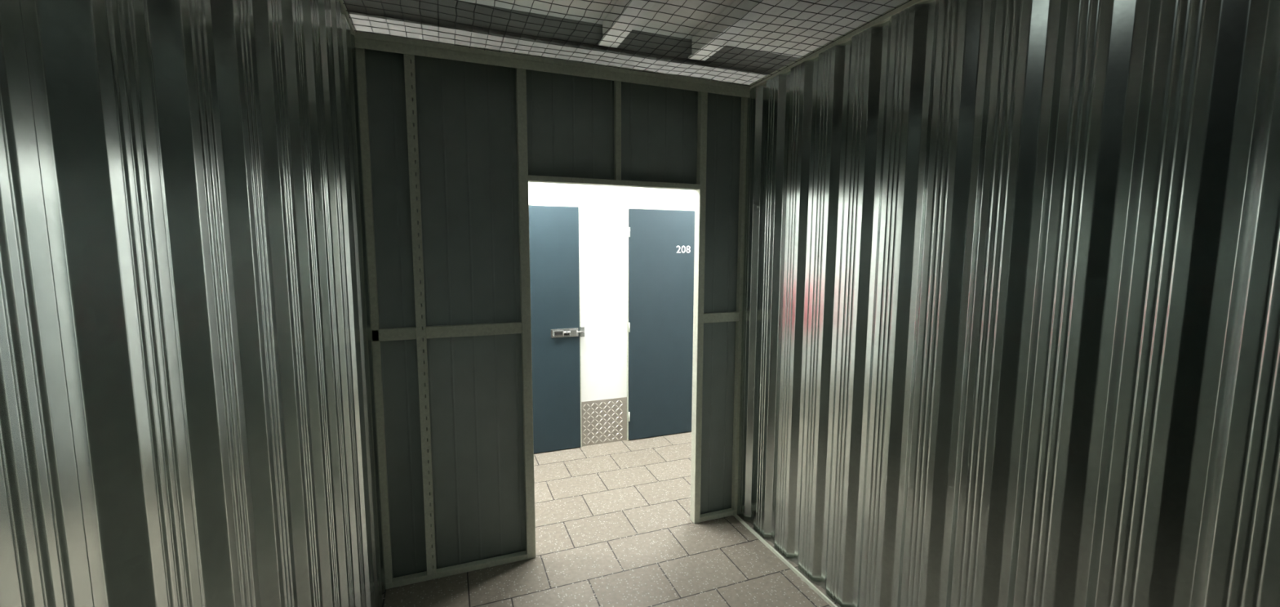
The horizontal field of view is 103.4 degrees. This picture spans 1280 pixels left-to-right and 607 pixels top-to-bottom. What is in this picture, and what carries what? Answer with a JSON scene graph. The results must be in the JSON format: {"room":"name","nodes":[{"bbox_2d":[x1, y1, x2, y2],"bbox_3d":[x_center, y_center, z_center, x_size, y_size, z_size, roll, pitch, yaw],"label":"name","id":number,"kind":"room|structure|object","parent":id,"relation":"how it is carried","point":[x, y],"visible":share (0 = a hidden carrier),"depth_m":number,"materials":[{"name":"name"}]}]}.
{"room":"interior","nodes":[
{"label":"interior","id":0,"kind":"room"},
{"bbox_2d":[0,0,385,606],"bbox_3d":[-0.506,0.338,0.397,0.022,2.577,4.200,-2,7,-21],"label":"wall","id":1,"kind":"structure","parent":0,"point":[188,414],"depth_m":0.70,"materials":[{"name":"silver metal"}]},
{"bbox_2d":[338,0,355,35],"bbox_3d":[-0.496,-0.950,0.238,0.034,0.026,4.164,-2,7,-21],"label":"trim","id":2,"kind":"structure","parent":1,"relation":"attached to","point":[344,9],"depth_m":2.00,"materials":[{"name":"grey metal"}]},
{"bbox_2d":[364,48,741,577],"bbox_3d":[-0.327,0.082,2.733,2.056,2.577,0.009,-2,7,-21],"label":"wall","id":3,"kind":"structure","parent":0,"point":[467,120],"depth_m":2.55,"materials":[{"name":"grey metal"}]},
{"bbox_2d":[355,48,392,582],"bbox_3d":[-1.237,0.119,2.362,0.030,2.517,0.036,-2,7,-21],"label":"trim","id":4,"kind":"structure","parent":3,"relation":"attached to","point":[360,53],"depth_m":2.33,"materials":[{"name":"grey metal"}]},
{"bbox_2d":[403,53,436,576],"bbox_3d":[-1.049,0.113,2.422,0.042,2.517,0.054,-2,7,-21],"label":"wall stud","id":5,"kind":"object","parent":3,"relation":"attached to","point":[409,68],"depth_m":2.39,"materials":[{"name":"grey metal"}]},
{"bbox_2d":[372,321,522,341],"bbox_3d":[-0.930,0.136,2.482,0.686,0.056,0.034,-2,7,-21],"label":"trim","id":6,"kind":"structure","parent":3,"relation":"attached to","point":[510,327],"depth_m":2.47,"materials":[{"name":"grey metal"}]},
{"bbox_2d":[385,550,527,588],"bbox_3d":[-0.935,1.373,2.617,0.686,0.030,0.038,-2,7,-21],"label":"trim","id":7,"kind":"structure","parent":3,"relation":"attached to","point":[400,580],"depth_m":2.60,"materials":[{"name":"grey metal"}]},
{"bbox_2d":[515,67,535,559],"bbox_3d":[-0.592,0.108,2.618,0.046,2.547,0.059,-2,7,-21],"label":"door frame post","id":8,"kind":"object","parent":3,"relation":"attached to","point":[520,74],"depth_m":2.58,"materials":[{"name":"grey metal"}]},
{"bbox_2d":[354,31,750,97],"bbox_3d":[-0.311,-1.179,2.564,1.995,0.070,0.066,-2,7,-21],"label":"horizontal beam","id":9,"kind":"structure","parent":3,"relation":"attached to","point":[363,40],"depth_m":2.46,"materials":[{"name":"grey metal"}]},
{"bbox_2d":[528,174,699,190],"bbox_3d":[-0.119,-0.646,2.717,0.960,0.028,0.059,-2,7,-21],"label":"trim","id":10,"kind":"structure","parent":3,"relation":"attached to","point":[537,179],"depth_m":2.68,"materials":[{"name":"grey metal"}]},
{"bbox_2d":[613,80,621,179],"bbox_3d":[-0.118,-0.917,2.680,0.030,0.519,0.034,-2,7,-21],"label":"trim","id":11,"kind":"structure","parent":3,"relation":"attached to","point":[617,85],"depth_m":2.67,"materials":[{"name":"grey metal"}]},
{"bbox_2d":[690,91,707,523],"bbox_3d":[0.345,0.073,2.976,0.040,2.547,0.059,-2,7,-21],"label":"trim","id":12,"kind":"structure","parent":3,"relation":"attached to","point":[700,194],"depth_m":2.95,"materials":[{"name":"grey metal"}]},
{"bbox_2d":[700,507,737,521],"bbox_3d":[0.484,1.319,3.160,0.263,0.030,0.038,-2,7,-21],"label":"trim","id":13,"kind":"structure","parent":3,"relation":"attached to","point":[726,512],"depth_m":3.15,"materials":[{"name":"grey metal"}]},
{"bbox_2d":[703,311,738,323],"bbox_3d":[0.479,0.082,3.020,0.241,0.056,0.034,-2,7,-21],"label":"trim","id":14,"kind":"structure","parent":3,"relation":"attached to","point":[716,317],"depth_m":3.00,"materials":[{"name":"grey metal"}]},
{"bbox_2d":[343,0,798,84],"bbox_3d":[-0.602,-1.573,3.294,8.400,0.158,1.020,-2,7,-21],"label":"ceiling","id":15,"kind":"structure","parent":0,"point":[452,3],"depth_m":2.84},
{"bbox_2d":[382,431,838,606],"bbox_3d":[0.181,1.509,1.553,8.400,0.001,5.811,-2,7,-21],"label":"floor","id":16,"kind":"structure","parent":0,"point":[615,526],"depth_m":2.79,"materials":[{"name":"tile"}]},
{"bbox_2d":[528,182,695,401],"bbox_3d":[-0.829,-0.064,4.039,8.400,2.577,0.050,-2,7,-21],"label":"wall","id":17,"kind":"structure","parent":0,"point":[602,209],"depth_m":4.21,"materials":[{"name":"white paint"}]},
{"bbox_2d":[528,205,581,453],"bbox_3d":[-0.825,0.229,4.027,0.698,1.982,0.032,-2,7,-21],"label":"leaf","id":18,"kind":"object","parent":17,"relation":"attached to","point":[553,231],"visible":0.56,"depth_m":4.06,"materials":[{"name":"blue paint"}]},
{"bbox_2d":[555,331,568,334],"bbox_3d":[-0.627,0.243,4.071,0.122,0.032,0.022,-2,7,-21],"label":"door latch","id":19,"kind":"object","parent":18,"relation":"attached to","point":[560,332],"depth_m":4.05,"materials":[{"name":"silver metal"}]},
{"bbox_2d":[551,327,577,337],"bbox_3d":[-0.610,0.237,4.091,0.225,0.070,0.004,-2,7,-21],"label":"latch plate","id":20,"kind":"object","parent":18,"relation":"attached to","point":[564,329],"depth_m":4.09,"materials":[{"name":"silver metal"}]},
{"bbox_2d":[563,330,584,333],"bbox_3d":[-0.554,0.232,4.099,0.215,0.014,0.014,-2,7,-21],"label":"latch bolt","id":21,"kind":"object","parent":20,"relation":"in","point":[577,331],"depth_m":4.11,"materials":[{"name":"silver metal"}]},
{"bbox_2d":[553,328,577,336],"bbox_3d":[-0.603,0.238,4.081,0.190,0.052,0.020,-2,7,-21],"label":"latch housing","id":22,"kind":"object","parent":18,"relation":"attached to","point":[573,331],"visible":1,"depth_m":4.09,"materials":[{"name":"silver metal"}]},
{"bbox_2d":[528,204,582,446],"bbox_3d":[-0.827,0.225,4.033,0.722,2.004,0.019,-2,7,-21],"label":"frame","id":23,"kind":"object","parent":17,"relation":"attached to","point":[529,204],"visible":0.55,"depth_m":4.12,"materials":[{"name":"white metal"}]},
{"bbox_2d":[580,325,584,337],"bbox_3d":[-0.476,0.230,4.157,0.033,0.084,0.045,-2,7,-21],"label":"latch keeper","id":24,"kind":"object","parent":17,"relation":"attached to","point":[582,328],"depth_m":4.14,"materials":[{"name":"silver metal"}]},
{"bbox_2d":[581,396,626,445],"bbox_3d":[-0.304,1.009,4.328,0.407,0.385,0.010,-2,7,-21],"label":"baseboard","id":25,"kind":"structure","parent":17,"relation":"attached to","point":[603,420],"depth_m":4.33,"materials":[{"name":"metal"}]},
{"bbox_2d":[626,207,694,439],"bbox_3d":[0.229,0.185,4.436,0.723,2.004,0.019,-2,7,-21],"label":"frame","id":26,"kind":"object","parent":17,"relation":"attached to","point":[627,207],"visible":0.55,"depth_m":4.30,"materials":[{"name":"white metal"}]},
{"bbox_2d":[628,208,694,439],"bbox_3d":[0.232,0.189,4.430,0.699,1.982,0.032,-2,7,-21],"label":"leaf","id":27,"kind":"object","parent":17,"relation":"attached to","point":[661,278],"visible":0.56,"depth_m":4.39,"materials":[{"name":"blue paint"}]},
{"bbox_2d":[676,245,690,253],"bbox_3d":[0.378,-0.470,4.394,0.132,0.062,0.002,-2,7,-21],"label":"number","id":28,"kind":"object","parent":27,"relation":"attached to","point":[677,251],"visible":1,"depth_m":4.40,"materials":[{"name":"white paint"}]},
{"bbox_2d":[458,0,907,57],"bbox_3d":[-0.111,-1.560,2.009,8.400,0.100,7.500,-2,7,-21],"label":"ceiling","id":29,"kind":"structure","parent":0,"point":[694,4],"depth_m":2.81,"materials":[{"name":"grey metal"}]},
{"bbox_2d":[598,0,657,48],"bbox_3d":[0.622,-1.311,0.816,0.110,0.128,4.510,-2,7,-21],"label":"joist","id":30,"kind":"object","parent":29,"relation":"attached to","point":[633,3],"depth_m":2.63,"materials":[{"name":"white metal"}]},
{"bbox_2d":[688,0,788,60],"bbox_3d":[1.154,-1.332,1.019,0.110,0.128,4.510,-2,7,-21],"label":"joist","id":31,"kind":"object","parent":29,"relation":"attached to","point":[747,5],"depth_m":2.70,"materials":[{"name":"white metal"}]},
{"bbox_2d":[737,0,1279,606],"bbox_3d":[1.377,0.266,1.116,0.022,2.577,4.200,-2,7,-21],"label":"wall","id":32,"kind":"structure","parent":0,"point":[1011,306],"depth_m":1.57,"materials":[{"name":"silver metal"}]},
{"bbox_2d":[342,0,911,86],"bbox_3d":[0.446,-0.980,0.602,1.995,0.029,4.170,-2,7,-21],"label":"mesh netting","id":33,"kind":"object","parent":32,"relation":"attached to","point":[437,4],"visible":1,"depth_m":2.13,"materials":[{"name":"black metal"}]},
{"bbox_2d":[731,97,747,510],"bbox_3d":[0.601,0.049,3.064,0.022,2.517,0.036,-2,7,-21],"label":"trim","id":34,"kind":"structure","parent":32,"relation":"attached to","point":[744,100],"depth_m":3.04,"materials":[{"name":"grey metal"}]},
{"bbox_2d":[733,511,837,606],"bbox_3d":[1.341,1.539,1.238,0.010,0.018,4.188,-2,7,-21],"label":"trim","id":35,"kind":"structure","parent":32,"relation":"attached to","point":[775,552],"depth_m":2.67,"materials":[{"name":"grey metal"}]},
{"bbox_2d":[750,0,928,88],"bbox_3d":[1.390,-1.022,0.959,0.034,0.026,4.164,-2,7,-21],"label":"trim","id":36,"kind":"structure","parent":32,"relation":"attached to","point":[886,17],"depth_m":2.22,"materials":[{"name":"grey metal"}]}
]}

